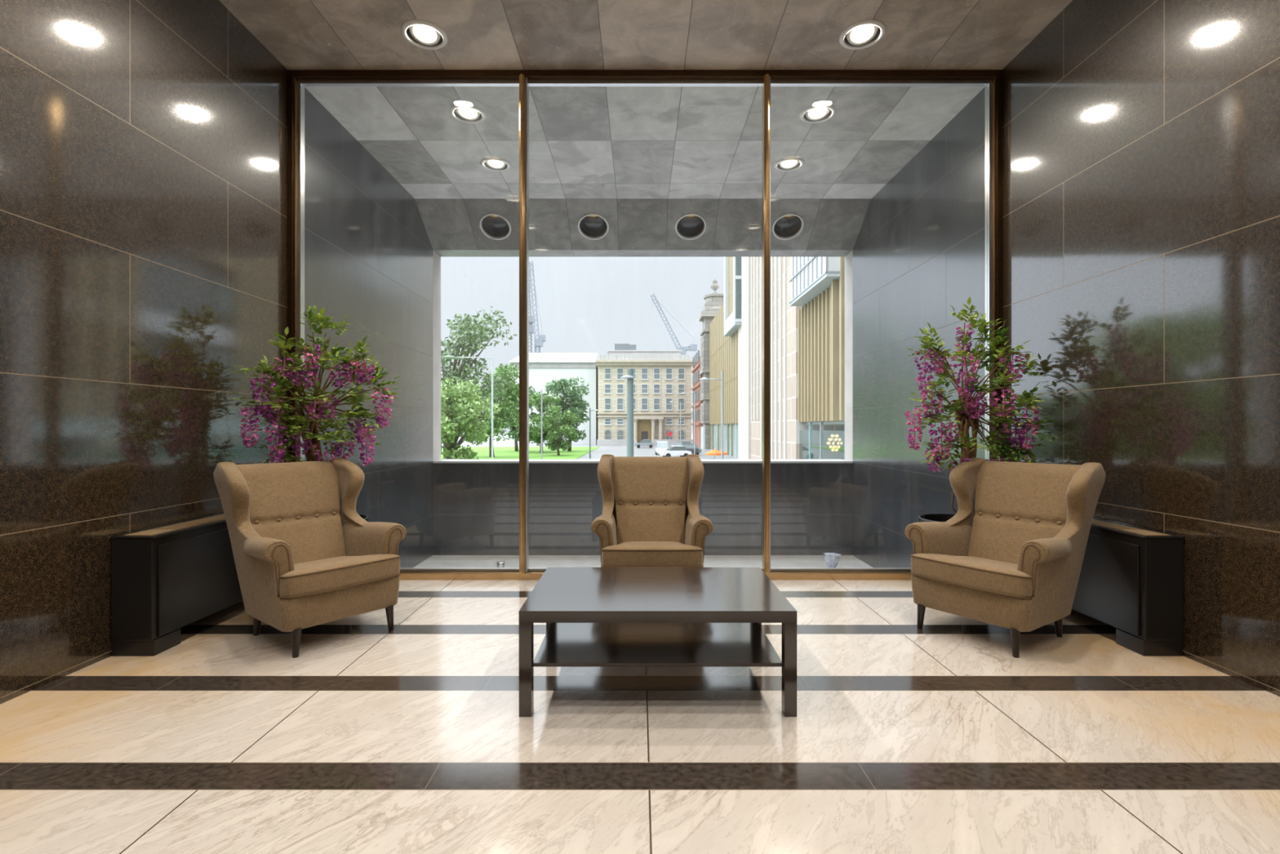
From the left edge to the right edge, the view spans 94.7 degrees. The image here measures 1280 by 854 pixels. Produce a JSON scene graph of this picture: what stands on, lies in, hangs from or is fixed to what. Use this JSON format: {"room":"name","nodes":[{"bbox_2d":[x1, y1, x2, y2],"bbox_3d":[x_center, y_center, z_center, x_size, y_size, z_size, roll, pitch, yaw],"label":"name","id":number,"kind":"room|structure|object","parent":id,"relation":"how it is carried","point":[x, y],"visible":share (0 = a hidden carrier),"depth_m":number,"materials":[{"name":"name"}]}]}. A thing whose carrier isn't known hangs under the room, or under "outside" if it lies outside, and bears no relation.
{"room":"lobby","nodes":[
{"label":"lobby","id":0,"kind":"room"},
{"bbox_2d":[0,0,287,703],"bbox_3d":[-2.966,-0.824,0.800,0.250,4.110,8.000,0,0,0],"label":"wall","id":1,"kind":"structure","parent":0,"point":[144,143],"depth_m":3.21,"materials":[{"name":"stone"}]},
{"bbox_2d":[287,75,293,462],"bbox_3d":[-2.819,-0.827,4.785,0.044,4.005,0.070,0,0,0],"label":"trim","id":2,"kind":"structure","parent":1,"relation":"attached to","point":[290,78],"depth_m":4.75,"materials":[{"name":"brown metal"}]},
{"bbox_2d":[293,76,297,462],"bbox_3d":[-2.788,-0.827,4.793,0.015,4.005,0.055,0,0,0],"label":"trim","id":3,"kind":"structure","parent":1,"relation":"attached to","point":[295,80],"depth_m":4.76,"materials":[{"name":"brown metal"}]},
{"bbox_2d":[297,82,304,462],"bbox_3d":[-2.766,-0.806,4.810,0.030,3.965,0.060,0,0,0],"label":"trim","id":4,"kind":"structure","parent":1,"relation":"attached to","point":[300,88],"depth_m":4.79,"materials":[{"name":"metal"}]},
{"bbox_2d":[525,76,528,572],"bbox_3d":[-0.919,-0.827,4.810,0.012,4.005,0.080,0,0,0],"label":"trim","id":5,"kind":"structure","parent":1,"relation":"attached to","point":[526,79],"depth_m":4.77,"materials":[{"name":"metal"}]},
{"bbox_2d":[287,70,1002,79],"bbox_3d":[0.040,-2.854,4.803,5.761,0.050,0.095,0,0,0],"label":"window frame","id":6,"kind":"structure","parent":1,"relation":"attached to","point":[300,74],"depth_m":4.75,"materials":[{"name":"brown metal"}]},
{"bbox_2d":[297,79,991,86],"bbox_3d":[0.040,-2.811,4.820,5.641,0.034,0.040,0,0,0],"label":"window frame","id":7,"kind":"structure","parent":1,"relation":"attached to","point":[305,82],"depth_m":4.80,"materials":[{"name":"metal"}]},
{"bbox_2d":[399,571,911,579],"bbox_3d":[0.040,1.204,4.800,5.761,0.055,0.100,0,0,0],"label":"trim","id":8,"kind":"structure","parent":1,"relation":"attached to","point":[403,575],"depth_m":4.75,"materials":[{"name":"brown metal"}]},
{"bbox_2d":[400,568,911,571],"bbox_3d":[0.040,1.166,4.826,5.581,0.020,0.028,0,0,0],"label":"trim","id":9,"kind":"structure","parent":1,"relation":"attached to","point":[401,569],"depth_m":4.81,"materials":[{"name":"metal"}]},
{"bbox_2d":[769,76,770,572],"bbox_3d":[1.050,-0.827,4.810,0.012,4.005,0.080,0,0,0],"label":"trim","id":10,"kind":"structure","parent":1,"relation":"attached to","point":[770,77],"depth_m":4.77,"materials":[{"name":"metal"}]},
{"bbox_2d":[359,514,368,521],"bbox_3d":[-2.315,0.960,4.420,0.510,0.543,0.510,0,0,0],"label":"pot","id":11,"kind":"object","parent":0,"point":[364,517],"depth_m":4.56,"materials":[{"name":"black ceramic"}]},
{"bbox_2d":[304,87,433,568],"bbox_3d":[-2.966,-0.559,6.450,0.250,4.640,3.300,0,0,0],"label":"wall","id":12,"kind":"structure","parent":0,"point":[369,251],"depth_m":6.37,"materials":[{"name":"stone"}]},
{"bbox_2d":[433,250,440,461],"bbox_3d":[-2.966,-0.559,8.260,0.250,4.640,0.320,0,0,0],"label":"trim","id":13,"kind":"structure","parent":12,"relation":"attached to","point":[437,258],"depth_m":8.26,"materials":[{"name":"paint"}]},
{"bbox_2d":[519,73,525,573],"bbox_3d":[-0.949,-0.827,4.772,0.044,4.005,0.095,0,0,0],"label":"trim","id":14,"kind":"structure","parent":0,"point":[522,77],"depth_m":4.72,"materials":[{"name":"brown metal"}]},
{"bbox_2d":[0,579,1279,853],"bbox_3d":[0.040,1.356,0.830,6.261,0.250,8.060,0,0,0],"label":"floor","id":15,"kind":"structure","parent":0,"point":[412,737],"depth_m":2.31,"materials":[{"name":"stone"}]},
{"bbox_2d":[110,513,243,656],"bbox_3d":[-2.721,0.907,3.930,0.233,0.648,1.539,0,0,0],"label":"base cabinet","id":16,"kind":"object","parent":15,"relation":"on","point":[166,579],"visible":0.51,"depth_m":3.27,"materials":[{"name":"black wood"}]},
{"bbox_2d":[123,514,225,535],"bbox_3d":[-2.713,0.585,3.917,0.150,0.005,1.465,0,0,0],"label":"grille","id":17,"kind":"object","parent":16,"relation":"attached to","point":[167,529],"depth_m":3.47,"materials":[{"name":"brown metal"}]},
{"bbox_2d":[213,457,406,657],"bbox_3d":[-2.013,0.723,3.634,0.979,1.016,0.812,0,0,38],"label":"armchair","id":18,"kind":"object","parent":15,"relation":"on","point":[304,557],"visible":1,"depth_m":3.54,"materials":[{"name":"fabric"}]},
{"bbox_2d":[280,554,399,597],"bbox_3d":[-1.857,0.870,3.512,0.577,0.201,0.664,0,0,38],"label":"seat cushion","id":19,"kind":"object","parent":18,"relation":"on","point":[310,575],"depth_m":3.36,"materials":[{"name":"fabric"}]},
{"bbox_2d":[230,303,401,521],"bbox_3d":[-2.317,0.152,4.336,1.054,2.158,0.727,0,0,-16],"label":"potted flowering plant","id":20,"kind":"object","parent":15,"relation":"on","point":[315,409],"visible":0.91,"depth_m":4.23,"materials":[{"name":"plant"}]},
{"bbox_2d":[591,453,713,567],"bbox_3d":[0.080,0.723,4.245,0.812,1.016,0.979,0,0,0],"label":"armchair","id":21,"kind":"object","parent":15,"relation":"on","point":[651,517],"visible":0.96,"depth_m":4.38,"materials":[{"name":"fabric"}]},
{"bbox_2d":[601,541,702,566],"bbox_3d":[0.080,0.870,4.048,0.664,0.201,0.577,0,0,0],"label":"seat cushion","id":22,"kind":"object","parent":21,"relation":"on","point":[625,553],"depth_m":3.77,"materials":[{"name":"fabric"}]},
{"bbox_2d":[519,567,796,716],"bbox_3d":[0.076,1.006,2.894,1.181,0.450,0.780,0,0,0],"label":"coffee table","id":23,"kind":"object","parent":15,"relation":"on","point":[593,616],"visible":1,"depth_m":2.69,"materials":[{"name":"black wood"}]},
{"bbox_2d":[532,622,782,666],"bbox_3d":[0.076,1.021,2.894,1.074,0.016,0.724,0,0,0],"label":"shelf","id":24,"kind":"object","parent":23,"relation":"attached to","point":[563,644],"depth_m":2.73,"materials":[{"name":"black wood"}]},
{"bbox_2d":[918,513,955,522],"bbox_3d":[2.370,0.960,4.430,0.510,0.543,0.510,0,0,0],"label":"pot","id":25,"kind":"object","parent":15,"relation":"on","point":[936,517],"depth_m":4.65,"materials":[{"name":"black ceramic"}]},
{"bbox_2d":[903,296,1057,522],"bbox_3d":[2.392,0.146,4.310,1.016,2.169,0.768,0,0,0],"label":"potted flowering plant","id":26,"kind":"object","parent":15,"relation":"on","point":[966,409],"visible":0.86,"depth_m":4.22,"materials":[{"name":"plant"}]},
{"bbox_2d":[904,457,1106,657],"bbox_3d":[2.214,0.723,3.622,0.979,1.016,0.812,0,0,-34],"label":"armchair","id":27,"kind":"object","parent":15,"relation":"on","point":[1011,556],"visible":0.99,"depth_m":3.52,"materials":[{"name":"fabric"}]},
{"bbox_2d":[911,553,1031,597],"bbox_3d":[2.050,0.870,3.511,0.577,0.201,0.664,0,0,-34],"label":"seat cushion","id":28,"kind":"object","parent":27,"relation":"on","point":[947,575],"depth_m":3.37,"materials":[{"name":"fabric"}]},
{"bbox_2d":[1071,518,1184,656],"bbox_3d":[2.808,0.907,3.930,0.217,0.648,1.539,0,0,0],"label":"base cabinet","id":29,"kind":"object","parent":15,"relation":"on","point":[1131,580],"visible":0.47,"depth_m":3.22,"materials":[{"name":"black wood"}]},
{"bbox_2d":[1091,519,1170,535],"bbox_3d":[2.801,0.585,3.917,0.132,0.005,1.465,0,0,0],"label":"grille","id":30,"kind":"object","parent":29,"relation":"attached to","point":[1095,522],"depth_m":3.38,"materials":[{"name":"brown metal"}]},
{"bbox_2d":[433,462,853,555],"bbox_3d":[0.040,1.129,8.330,5.761,1.265,0.460,0,0,0],"label":"wall","id":31,"kind":"structure","parent":0,"point":[476,505],"depth_m":8.10,"materials":[{"name":"stone"}]},
{"bbox_2d":[432,459,853,462],"bbox_3d":[0.040,0.482,8.338,5.761,0.027,0.485,0,0,0],"label":"trim","id":32,"kind":"structure","parent":31,"relation":"on","point":[440,460],"depth_m":8.10,"materials":[{"name":"stone"}]},
{"bbox_2d":[414,198,871,257],"bbox_3d":[0.040,-2.804,7.930,6.261,0.750,0.980,0,0,0],"label":"ceiling","id":33,"kind":"structure","parent":0,"point":[638,227],"depth_m":7.77,"materials":[{"name":"concrete"}]},
{"bbox_2d":[479,213,511,239],"bbox_3d":[-1.909,-2.697,7.818,0.410,0.353,0.412,0,0,0],"label":"lamp","id":34,"kind":"object","parent":33,"relation":"attached to","point":[495,226],"visible":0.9,"depth_m":7.87,"materials":[{"name":"silver metal"}]},
{"bbox_2d":[577,213,608,239],"bbox_3d":[-0.616,-2.697,7.818,0.410,0.353,0.412,0,0,0],"label":"lamp","id":35,"kind":"object","parent":33,"relation":"attached to","point":[593,226],"visible":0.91,"depth_m":7.87,"materials":[{"name":"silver metal"}]},
{"bbox_2d":[675,213,706,239],"bbox_3d":[0.669,-2.697,7.818,0.410,0.353,0.412,0,0,0],"label":"lamp","id":36,"kind":"object","parent":33,"relation":"attached to","point":[690,226],"visible":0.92,"depth_m":7.87,"materials":[{"name":"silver metal"}]},
{"bbox_2d":[772,213,804,239],"bbox_3d":[1.953,-2.697,7.818,0.410,0.353,0.412,0,0,0],"label":"lamp","id":37,"kind":"object","parent":33,"relation":"attached to","point":[787,226],"visible":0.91,"depth_m":7.87,"materials":[{"name":"silver metal"}]},
{"bbox_2d":[413,555,873,568],"bbox_3d":[0.040,1.886,6.730,6.261,0.250,3.740,0,0,0],"label":"floor","id":38,"kind":"structure","parent":0,"point":[434,561],"depth_m":7.69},
{"bbox_2d":[496,561,504,568],"bbox_3d":[-1.700,1.704,7.200,0.094,0.113,0.094,0,0,0],"label":"canister","id":39,"kind":"object","parent":38,"relation":"on","point":[500,564],"visible":0.53,"depth_m":7.16,"materials":[{"name":"metal"}]},
{"bbox_2d":[823,552,840,568],"bbox_3d":[2.358,1.661,7.248,0.177,0.200,0.196,0,0,-36],"label":"cup","id":40,"kind":"object","parent":38,"relation":"on","point":[832,559],"visible":0.84,"depth_m":7.21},
{"bbox_2d":[304,86,984,198],"bbox_3d":[0.040,-3.029,6.120,6.261,0.300,2.640,0,0,0],"label":"ceiling","id":41,"kind":"structure","parent":0,"point":[585,142],"depth_m":5.84,"materials":[{"name":"stone"}]},
{"bbox_2d":[448,103,486,123],"bbox_3d":[-1.580,-2.958,5.417,0.326,0.191,0.326,0,0,0],"label":"recessed light","id":42,"kind":"object","parent":41,"relation":"in","point":[465,113],"visible":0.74,"depth_m":5.44,"materials":[{"name":"silver metal"}]},
{"bbox_2d":[480,157,511,171],"bbox_3d":[-1.580,-2.958,6.460,0.326,0.191,0.326,0,0,0],"label":"recessed light","id":43,"kind":"object","parent":41,"relation":"in","point":[497,164],"visible":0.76,"depth_m":6.48,"materials":[{"name":"silver metal"}]},
{"bbox_2d":[773,157,804,171],"bbox_3d":[1.632,-2.958,6.460,0.326,0.191,0.326,0,0,0],"label":"recessed light","id":44,"kind":"object","parent":41,"relation":"in","point":[787,164],"visible":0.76,"depth_m":6.48,"materials":[{"name":"silver metal"}]},
{"bbox_2d":[799,103,836,123],"bbox_3d":[1.632,-2.958,5.417,0.326,0.191,0.326,0,0,0],"label":"recessed light","id":45,"kind":"object","parent":41,"relation":"in","point":[820,113],"visible":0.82,"depth_m":5.44,"materials":[{"name":"silver metal"}]},
{"bbox_2d":[218,0,1072,70],"bbox_3d":[0.040,-3.029,0.800,6.261,0.300,8.000,0,0,0],"label":"ceiling","id":46,"kind":"structure","parent":0,"point":[300,34],"depth_m":4.31,"materials":[{"name":"stone"}]},
{"bbox_2d":[400,19,448,49],"bbox_3d":[-1.580,-2.958,4.330,0.326,0.191,0.326,0,0,0],"label":"recessed light","id":47,"kind":"object","parent":46,"relation":"in","point":[422,33],"visible":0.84,"depth_m":4.34,"materials":[{"name":"silver metal"}]},
{"bbox_2d":[839,19,886,49],"bbox_3d":[1.632,-2.958,4.330,0.326,0.191,0.326,0,0,0],"label":"recessed light","id":48,"kind":"object","parent":46,"relation":"in","point":[861,34],"visible":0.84,"depth_m":4.34,"materials":[{"name":"silver metal"}]},
{"bbox_2d":[762,73,769,573],"bbox_3d":[1.020,-0.827,4.772,0.044,4.005,0.095,0,0,0],"label":"window mullion","id":49,"kind":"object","parent":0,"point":[766,81],"depth_m":4.74,"materials":[{"name":"brown metal"}]},
{"bbox_2d":[853,86,985,568],"bbox_3d":[3.045,-0.559,6.450,0.250,4.640,3.300,0,0,0],"label":"wall","id":50,"kind":"structure","parent":0,"point":[919,248],"depth_m":6.41,"materials":[{"name":"stone"}]},
{"bbox_2d":[844,249,853,461],"bbox_3d":[3.045,-0.559,8.260,0.250,4.640,0.320,0,0,0],"label":"trim","id":51,"kind":"structure","parent":50,"relation":"attached to","point":[849,257],"depth_m":8.23,"materials":[{"name":"paint"}]},
{"bbox_2d":[1002,0,1279,696],"bbox_3d":[3.045,-0.824,0.800,0.250,4.110,8.000,0,0,0],"label":"wall","id":52,"kind":"structure","parent":0,"point":[1141,138],"depth_m":3.27,"materials":[{"name":"stone"}]},
{"bbox_2d":[985,82,992,461],"bbox_3d":[2.845,-0.806,4.810,0.030,3.965,0.060,0,0,0],"label":"trim","id":53,"kind":"structure","parent":52,"relation":"attached to","point":[988,88],"depth_m":4.79,"materials":[{"name":"metal"}]},
{"bbox_2d":[991,76,995,460],"bbox_3d":[2.868,-0.827,4.793,0.015,4.005,0.055,0,0,0],"label":"trim","id":54,"kind":"structure","parent":52,"relation":"attached to","point":[993,79],"depth_m":4.77,"materials":[{"name":"brown metal"}]},
{"bbox_2d":[995,75,1002,458],"bbox_3d":[2.898,-0.827,4.785,0.044,4.005,0.070,0,0,0],"label":"trim","id":55,"kind":"structure","parent":52,"relation":"attached to","point":[998,78],"depth_m":4.75,"materials":[{"name":"brown metal"}]},
{"label":"outside","id":56,"kind":"structure","parent":0,"visible":0},
{"bbox_2d":[440,433,738,459],"bbox_3d":[0.000,4.031,169.650,280.000,0.400,320.700,0,0,0],"label":"ground","id":57,"kind":"structure","parent":56,"point":[616,451],"depth_m":97.16,"materials":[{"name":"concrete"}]},
{"bbox_2d":[440,446,599,459],"bbox_3d":[-38.803,3.801,69.000,62.393,0.059,86.000,0,0,0],"label":"lawn","id":58,"kind":"structure","parent":57,"relation":"on","point":[500,452],"depth_m":83.86,"materials":[{"name":"green plant"}]},
{"bbox_2d":[440,355,493,459],"bbox_3d":[-12.891,-0.742,44.000,3.944,9.146,1.300,0,0,0],"label":"lamp post","id":59,"kind":"object","parent":58,"relation":"on","point":[442,357],"visible":0.76,"depth_m":43.93,"materials":[{"name":"grey metal"}]},
{"bbox_2d":[440,377,502,459],"bbox_3d":[-13.990,-0.010,45.856,6.217,7.763,6.657,0,0,38],"label":"tree","id":60,"kind":"object","parent":58,"relation":"on","point":[451,430],"visible":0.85,"depth_m":45.02,"materials":[{"name":"green plant"}]},
{"bbox_2d":[440,306,517,459],"bbox_3d":[-20.105,-4.467,62.351,13.830,16.642,12.246,0,0,19],"label":"tree","id":61,"kind":"object","parent":58,"relation":"on","point":[467,328],"visible":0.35,"depth_m":60.59,"materials":[{"name":"green plant"}]},
{"bbox_2d":[465,362,529,457],"bbox_3d":[-18.938,-2.050,74.256,9.957,11.803,9.525,0,0,0],"label":"tree","id":62,"kind":"object","parent":58,"relation":"on","point":[498,425],"visible":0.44,"depth_m":72.79,"materials":[{"name":"green plant"}]},
{"bbox_2d":[494,383,540,451],"bbox_3d":[-18.977,-1.462,92.234,8.485,10.627,7.905,0,0,0],"label":"tree","id":63,"kind":"object","parent":58,"relation":"on","point":[516,435],"visible":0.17,"depth_m":91.21,"materials":[{"name":"green plant"}]},
{"bbox_2d":[514,392,561,453],"bbox_3d":[-14.464,-0.581,86.419,6.870,8.843,7.794,0,0,0],"label":"tree","id":64,"kind":"object","parent":58,"relation":"on","point":[535,433],"visible":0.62,"depth_m":84.95,"materials":[{"name":"green plant"}]},
{"bbox_2d":[540,390,553,459],"bbox_3d":[-9.450,0.034,60.000,1.300,7.594,0.600,0,0,0],"label":"lamp post","id":65,"kind":"object","parent":58,"relation":"on","point":[550,395],"visible":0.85,"depth_m":59.93,"materials":[{"name":"grey metal"}]},
{"bbox_2d":[535,403,580,455],"bbox_3d":[-10.847,0.403,77.917,5.991,6.887,6.101,0,0,0],"label":"tree","id":66,"kind":"object","parent":58,"relation":"on","point":[555,441],"visible":0.99,"depth_m":77.71,"materials":[{"name":"green plant"}]},
{"bbox_2d":[543,376,590,451],"bbox_3d":[-11.582,-2.051,92.139,7.996,11.812,8.861,0,0,0],"label":"tree","id":67,"kind":"object","parent":58,"relation":"on","point":[575,404],"visible":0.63,"depth_m":90.88,"materials":[{"name":"green plant"}]},
{"bbox_2d":[508,352,598,444],"bbox_3d":[-18.947,-6.440,134.633,18.802,20.542,14.735,0,0,0],"label":"building","id":68,"kind":"structure","parent":57,"relation":"on","point":[544,367],"depth_m":128.00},
{"bbox_2d":[583,408,598,458],"bbox_3d":[-6.002,0.756,72.000,1.900,6.150,0.500,0,0,0],"label":"signal pole","id":69,"kind":"object","parent":57,"relation":"on","point":[589,408],"visible":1,"depth_m":71.92,"materials":[{"name":"grey metal"}]},
{"bbox_2d":[620,368,635,456],"bbox_3d":[-0.628,0.401,31.000,0.840,6.861,0.840,0,0,0],"label":"lamp post","id":70,"kind":"object","parent":57,"relation":"on","point":[629,376],"visible":0.76,"depth_m":30.85,"materials":[{"name":"grey metal"}]},
{"bbox_2d":[595,343,692,445],"bbox_3d":[0.973,-6.979,129.500,20.458,21.621,19.000,0,0,0],"label":"office block","id":71,"kind":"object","parent":57,"relation":"on","point":[662,376],"visible":0.88,"depth_m":123.00,"materials":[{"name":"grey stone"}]},
{"bbox_2d":[614,343,635,350],"bbox_3d":[-3.127,-16.998,129.000,4.586,1.584,6.000,0,0,0],"label":"rooftop structure","id":72,"kind":"object","parent":71,"relation":"on","point":[617,346],"depth_m":126.01},
{"bbox_2d":[635,439,654,448],"bbox_3d":[0.854,3.051,108.000,3.600,1.560,1.790,0,0,0],"label":"parked car","id":73,"kind":"object","parent":57,"relation":"on","point":[644,442],"visible":1,"depth_m":107.13,"materials":[{"name":"silver metal"}]},
{"bbox_2d":[655,440,668,454],"bbox_3d":[3.058,2.926,82.000,1.790,1.810,4.200,0,0,0],"label":"parked car","id":74,"kind":"object","parent":57,"relation":"on","point":[660,445],"visible":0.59,"depth_m":81.00,"materials":[{"name":"white paint"}]},
{"bbox_2d":[666,430,671,446],"bbox_3d":[4.023,2.164,79.960,0.640,3.334,0.180,0,0,0],"label":"road sign","id":75,"kind":"object","parent":57,"relation":"on","point":[669,433],"visible":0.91,"depth_m":79.86,"materials":[{"name":"red metal"}]},
{"bbox_2d":[669,400,680,445],"bbox_3d":[5.040,0.076,84.000,1.700,7.510,0.600,0,0,0],"label":"lamp post","id":76,"kind":"object","parent":57,"relation":"on","point":[671,401],"visible":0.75,"depth_m":83.94,"materials":[{"name":"grey metal"}]},
{"bbox_2d":[659,445,691,456],"bbox_3d":[4.372,3.076,73.000,3.600,1.510,1.790,0,0,-11],"label":"parked car","id":77,"kind":"object","parent":57,"relation":"on","point":[681,451],"visible":0.81,"depth_m":72.26,"materials":[{"name":"white paint"}]},
{"bbox_2d":[674,441,690,445],"bbox_3d":[6.653,3.051,92.000,1.790,1.560,4.200,0,0,-23],"label":"parked car","id":78,"kind":"object","parent":57,"relation":"on","point":[682,443],"visible":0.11,"depth_m":90.96,"materials":[{"name":"paint"}]},
{"bbox_2d":[681,392,695,453],"bbox_3d":[6.149,-0.284,75.000,1.800,8.231,0.600,0,0,0],"label":"lamp post","id":79,"kind":"object","parent":57,"relation":"on","point":[682,393],"visible":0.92,"depth_m":74.95,"materials":[{"name":"grey metal"}]},
{"bbox_2d":[684,443,701,454],"bbox_3d":[6.599,3.051,80.000,3.200,1.560,1.790,0,0,17],"label":"parked car","id":80,"kind":"object","parent":57,"relation":"on","point":[690,446],"visible":0.41,"depth_m":79.13,"materials":[{"name":"paint"}]},
{"bbox_2d":[691,350,702,448],"bbox_3d":[13.300,-5.709,114.250,5.400,19.081,14.500,0,0,0],"label":"sandstone building","id":81,"kind":"structure","parent":57,"relation":"on","point":[696,376],"depth_m":111.59,"materials":[{"name":"stone"}]},
{"bbox_2d":[698,275,724,448],"bbox_3d":[13.900,-11.533,104.350,6.600,30.727,5.300,0,0,0],"label":"ornate stone building","id":82,"kind":"structure","parent":57,"relation":"on","point":[714,301],"depth_m":102.65,"materials":[{"name":"beige stone"}]},
{"bbox_2d":[699,370,723,459],"bbox_3d":[4.615,0.101,38.000,1.564,7.459,0.640,0,0,0],"label":"lamp post","id":83,"kind":"object","parent":57,"relation":"on","point":[704,378],"visible":0.75,"depth_m":37.94,"materials":[{"name":"grey metal"}]},
{"bbox_2d":[705,448,724,459],"bbox_3d":[8.099,3.127,64.000,1.885,1.408,1.885,0,0,22],"label":"parasol","id":84,"kind":"object","parent":57,"relation":"on","point":[714,452],"visible":0.88,"depth_m":63.38,"materials":[{"name":"orange fabric"}]},
{"bbox_2d":[709,257,741,457],"bbox_3d":[15.500,-13.106,85.168,9.000,33.873,33.664,0,0,0],"label":"building","id":85,"kind":"structure","parent":57,"relation":"on","point":[723,328],"depth_m":79.20,"materials":[{"name":"brown metal"}]},
{"bbox_2d":[737,257,843,459],"bbox_3d":[15.875,-10.969,57.782,8.250,29.600,25.565,0,0,0],"label":"building","id":86,"kind":"structure","parent":57,"relation":"on","point":[789,437],"depth_m":51.79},
{"bbox_2d":[788,257,844,459],"bbox_3d":[13.475,-7.469,28.202,5.050,22.600,33.405,0,0,0],"label":"building","id":87,"kind":"structure","parent":57,"relation":"on","point":[817,284],"depth_m":38.72,"materials":[{"name":"metal"}]},
{"bbox_2d":[826,424,842,453],"bbox_3d":[13.212,0.791,40.000,1.042,1.950,1.036,0,0,0],"label":"chandelier","id":88,"kind":"object","parent":87,"relation":"hanging from","point":[834,446],"visible":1,"depth_m":39.83,"materials":[{"name":"yellow glass"}]},
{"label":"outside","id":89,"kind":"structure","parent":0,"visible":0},
{"bbox_2d":[528,260,546,352],"bbox_3d":[-30.523,-32.540,175.000,5.111,33.373,1.800,0,0,0],"label":"tower crane","id":90,"kind":"object","parent":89,"point":[539,342],"visible":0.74,"depth_m":174.44,"materials":[{"name":"metal"}]},
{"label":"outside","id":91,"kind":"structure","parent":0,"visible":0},
{"bbox_2d":[528,271,535,352],"bbox_3d":[-33.219,-31.884,178.000,3.070,31.504,1.800,0,0,0],"label":"tower crane","id":92,"kind":"object","parent":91,"point":[531,317],"visible":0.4,"depth_m":177.36,"materials":[{"name":"metal"}]},
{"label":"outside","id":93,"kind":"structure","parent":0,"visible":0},
{"bbox_2d":[649,293,697,354],"bbox_3d":[10.109,-27.181,178.000,14.162,26.135,1.800,0,0,0],"label":"tower crane","id":94,"kind":"object","parent":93,"point":[693,347],"visible":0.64,"depth_m":177.40,"materials":[{"name":"metal"}]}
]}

